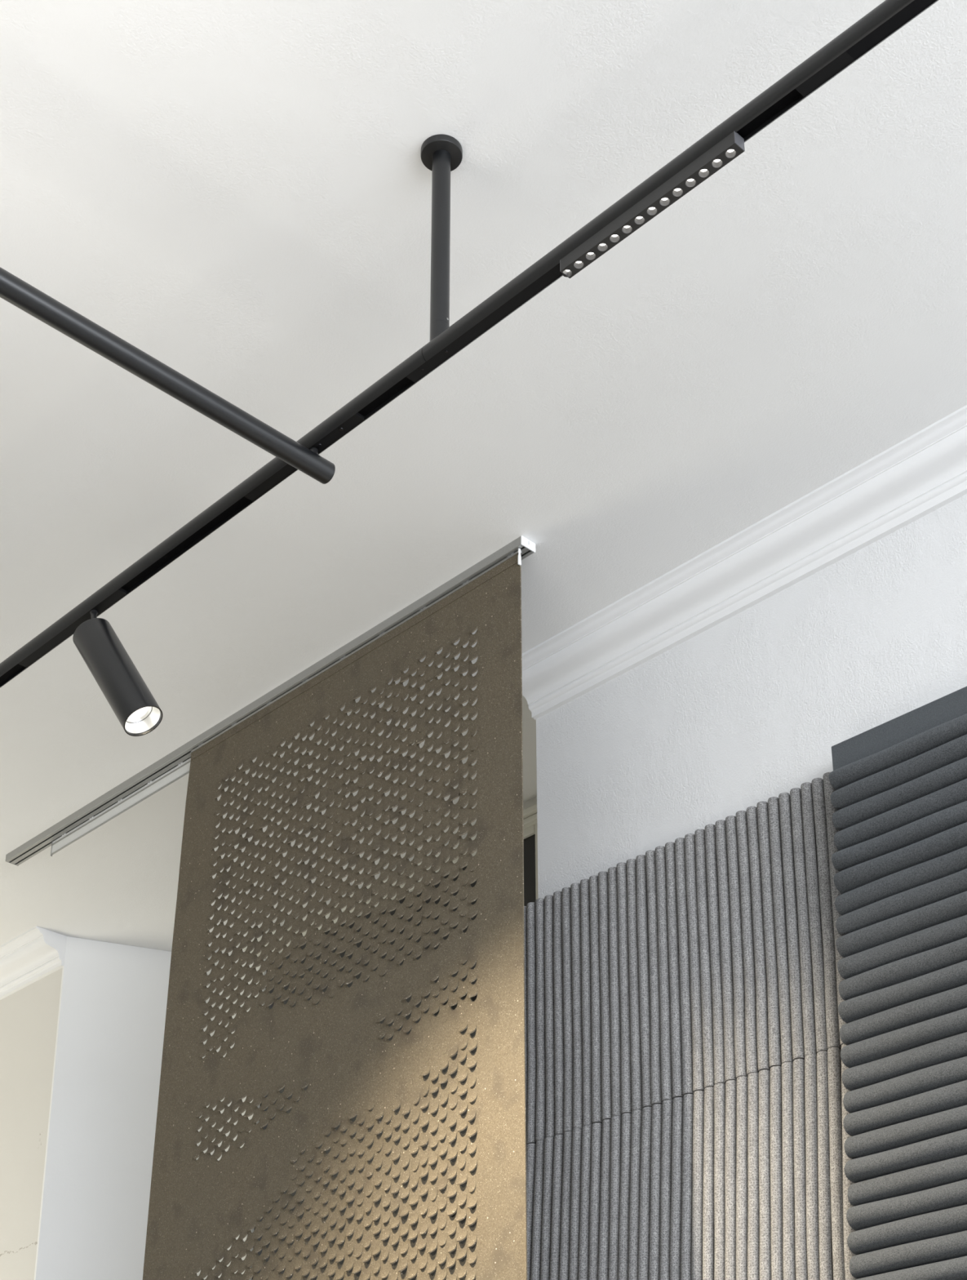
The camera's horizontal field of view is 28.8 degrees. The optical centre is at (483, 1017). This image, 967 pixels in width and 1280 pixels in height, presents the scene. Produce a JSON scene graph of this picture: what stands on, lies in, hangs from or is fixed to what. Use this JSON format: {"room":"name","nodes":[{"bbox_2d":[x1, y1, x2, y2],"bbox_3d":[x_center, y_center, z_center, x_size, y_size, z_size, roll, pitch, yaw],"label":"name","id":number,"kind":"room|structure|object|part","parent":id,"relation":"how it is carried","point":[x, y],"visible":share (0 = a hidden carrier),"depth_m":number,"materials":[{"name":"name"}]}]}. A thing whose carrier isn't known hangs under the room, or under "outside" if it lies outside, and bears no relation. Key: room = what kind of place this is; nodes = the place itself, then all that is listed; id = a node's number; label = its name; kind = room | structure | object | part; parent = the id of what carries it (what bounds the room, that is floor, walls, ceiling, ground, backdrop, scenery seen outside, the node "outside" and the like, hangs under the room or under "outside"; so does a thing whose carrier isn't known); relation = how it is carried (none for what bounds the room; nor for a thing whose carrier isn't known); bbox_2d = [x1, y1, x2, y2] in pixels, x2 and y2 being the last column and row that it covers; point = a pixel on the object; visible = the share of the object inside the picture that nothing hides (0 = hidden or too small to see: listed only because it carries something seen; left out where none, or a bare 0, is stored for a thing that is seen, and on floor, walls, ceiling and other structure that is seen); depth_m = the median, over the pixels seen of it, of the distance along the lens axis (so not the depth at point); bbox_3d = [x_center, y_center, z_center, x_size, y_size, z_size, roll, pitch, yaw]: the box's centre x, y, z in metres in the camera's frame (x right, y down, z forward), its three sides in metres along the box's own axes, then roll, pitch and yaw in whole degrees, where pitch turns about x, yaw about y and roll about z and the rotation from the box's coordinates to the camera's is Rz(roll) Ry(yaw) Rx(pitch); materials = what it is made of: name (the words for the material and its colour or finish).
{"room":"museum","nodes":[
{"label":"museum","id":0,"kind":"room"},
{"bbox_2d":[0,967,62,1279],"bbox_3d":[-2.308,2.262,7.298,0.773,4.410,3.471,20,-30,-40],"label":"wall","id":1,"kind":"structure","parent":0,"point":[28,1016],"depth_m":6.74,"materials":[{"name":"cream marble"}]},
{"bbox_2d":[0,925,66,999],"bbox_3d":[-2.632,0.156,7.815,0.130,0.119,3.070,20,-30,-40],"label":"trim","id":2,"kind":"structure","parent":1,"relation":"attached to","point":[37,953],"depth_m":6.89,"materials":[{"name":"paint"}]},
{"bbox_2d":[34,936,171,1279],"bbox_3d":[-1.277,1.782,6.116,0.523,4.410,0.011,8,-24,-19],"label":"wall reveal","id":3,"kind":"structure","parent":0,"point":[97,1175],"depth_m":6.67,"materials":[{"name":"white paint"}]},
{"bbox_2d":[195,796,537,1279],"bbox_3d":[-0.168,1.562,5.576,0.300,4.410,2.179,20,-30,-40],"label":"wall niche","id":4,"kind":"object","parent":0,"point":[532,802],"depth_m":6.69,"materials":[{"name":"paint"}]},
{"bbox_2d":[243,803,537,1279],"bbox_3d":[-0.165,1.134,5.534,0.115,3.571,1.891,20,-30,-40],"label":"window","id":5,"kind":"structure","parent":4,"relation":"attached to","point":[530,814],"depth_m":5.95,"materials":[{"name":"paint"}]},
{"bbox_3d":[-0.190,-0.501,6.174,0.046,0.060,1.891,20,-30,-40],"label":"architrave","id":6,"kind":"part","parent":5,"relation":"part of","materials":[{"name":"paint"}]},
{"bbox_2d":[0,0,966,952],"bbox_3d":[-1.800,-2.087,2.724,8.643,0.200,12.600,20,-30,-40],"label":"ceiling","id":7,"kind":"structure","parent":0,"point":[237,193],"depth_m":3.97,"materials":[{"name":"paint"}]},
{"bbox_2d":[5,535,535,866],"bbox_3d":[-0.728,-0.848,5.469,0.050,0.026,2.409,20,-30,-40],"label":"rail","id":8,"kind":"object","parent":7,"relation":"attached to","point":[42,841],"visible":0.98,"depth_m":5.42,"materials":[{"name":"metal"}]},
{"bbox_2d":[50,757,191,856],"bbox_3d":[-0.812,-0.777,5.550,0.007,0.058,1.682,20,-30,-40],"label":"carrier","id":9,"kind":"object","parent":8,"relation":"hanging from","point":[182,769],"visible":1,"depth_m":5.84,"materials":[{"name":"plastic"}]},
{"bbox_2d":[142,548,527,1279],"bbox_3d":[-0.424,0.763,4.450,0.023,3.740,1.470,20,-30,-40],"label":"screen","id":10,"kind":"object","parent":8,"relation":"hanging from","point":[335,1046],"visible":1,"depth_m":4.71,"materials":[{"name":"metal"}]},
{"bbox_2d":[420,134,462,341],"bbox_3d":[-0.079,-1.420,3.475,0.079,0.471,0.079,20,-30,-40],"label":"pole","id":11,"kind":"object","parent":7,"relation":"hanging from","point":[442,154],"visible":0.92,"depth_m":3.48,"materials":[{"name":"metal"}]},
{"bbox_3d":[-0.079,-1.436,3.481,0.035,0.407,0.035,20,-30,-40],"label":"rod","id":12,"kind":"part","parent":11,"relation":"part of","materials":[{"name":"black metal"}]},
{"bbox_2d":[0,0,939,688],"bbox_3d":[-0.443,-1.056,3.730,0.044,0.047,7.400,20,-30,-40],"label":"track","id":13,"kind":"object","parent":11,"relation":"hanging from","point":[890,16],"visible":0.94,"depth_m":3.31,"materials":[{"name":"black metal"}]},
{"bbox_3d":[-0.914,-0.863,4.174,0.023,0.011,0.401,20,-30,-40],"label":"plate","id":14,"kind":"part","parent":13,"relation":"part of","materials":[{"name":"black metal"}]},
{"bbox_2d":[72,609,162,736],"bbox_3d":[-0.772,-0.750,3.989,0.208,0.341,0.093,-5,-23,13],"label":"track spotlight","id":15,"kind":"object","parent":13,"relation":"hanging from","point":[131,700],"visible":1,"depth_m":3.95,"materials":[{"name":"black metal"}]},
{"bbox_3d":[-0.839,-0.843,4.072,0.015,0.106,0.050,13,-26,-30],"label":"stem","id":16,"kind":"part","parent":15,"relation":"part of","materials":[{"name":"black metal"}]},
{"bbox_2d":[0,266,335,484],"bbox_3d":[-1.499,-1.492,2.542,3.353,0.058,0.043,20,-30,-40],"label":"tube","id":17,"kind":"object","parent":13,"relation":"hanging from","point":[15,291],"visible":1,"depth_m":3.35,"materials":[{"name":"black metal"}]},
{"bbox_3d":[-0.349,-1.082,3.637,0.023,0.010,0.339,20,-30,-40],"label":"plate","id":18,"kind":"part","parent":13,"relation":"part of","materials":[{"name":"black metal"}]},
{"bbox_3d":[0.004,-1.219,3.300,0.023,0.010,0.396,20,-30,-40],"label":"plate","id":19,"kind":"part","parent":13,"relation":"part of","materials":[{"name":"black metal"}]},
{"bbox_2d":[560,131,745,278],"bbox_3d":[0.265,-1.306,3.042,0.024,0.025,0.376,20,-30,-40],"label":"linear light","id":20,"kind":"object","parent":13,"relation":"attached to","point":[732,146],"visible":1,"depth_m":3.03,"materials":[{"name":"black metal"}]},
{"bbox_3d":[0.137,-1.256,3.164,0.024,0.025,0.001,20,-30,-40],"label":"plate","id":21,"kind":"part","parent":20,"relation":"part of","materials":[{"name":"black metal"}]},
{"bbox_3d":[0.396,-1.357,2.918,0.024,0.025,0.001,20,-30,-40],"label":"plate","id":22,"kind":"part","parent":20,"relation":"part of","materials":[{"name":"black metal"}]},
{"bbox_3d":[0.510,-1.415,2.819,0.023,0.010,0.093,20,-30,-40],"label":"plate","id":23,"kind":"part","parent":13,"relation":"part of","materials":[{"name":"black metal"}]},
{"bbox_3d":[1.270,-1.709,2.096,0.023,0.010,2.087,20,-30,-40],"label":"plate","id":24,"kind":"part","parent":13,"relation":"part of","materials":[{"name":"black metal"}]},
{"bbox_2d":[536,493,966,898],"bbox_3d":[2.847,0.267,2.394,0.773,4.410,6.950,20,-30,-40],"label":"wall","id":25,"kind":"structure","parent":0,"point":[751,708],"depth_m":4.64,"materials":[{"name":"paint"}]},
{"bbox_2d":[524,772,846,1145],"bbox_3d":[0.453,-0.115,4.569,0.045,0.666,1.151,20,-30,-40],"label":"panel","id":26,"kind":"object","parent":25,"relation":"attached to","point":[709,957],"visible":0.9,"depth_m":4.51,"materials":[{"name":"grey fabric"}]},
{"bbox_2d":[526,1044,857,1279],"bbox_3d":[0.437,0.507,4.333,0.045,0.663,1.181,20,-30,-40],"label":"panel","id":27,"kind":"object","parent":25,"relation":"attached to","point":[744,1178],"visible":0.85,"depth_m":4.28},
{"bbox_2d":[521,404,966,719],"bbox_3d":[2.453,-1.812,2.978,0.130,0.119,6.752,20,-30,-40],"label":"trim","id":28,"kind":"structure","parent":25,"relation":"attached to","point":[926,471],"depth_m":4.67,"materials":[{"name":"paint"}]},
{"bbox_2d":[829,686,966,1279],"bbox_3d":[1.111,0.100,3.678,0.140,1.784,0.985,20,-30,-40],"label":"panel","id":29,"kind":"object","parent":25,"relation":"attached to","point":[900,798],"visible":1,"depth_m":3.92,"materials":[{"name":"grey fabric"}]}
]}

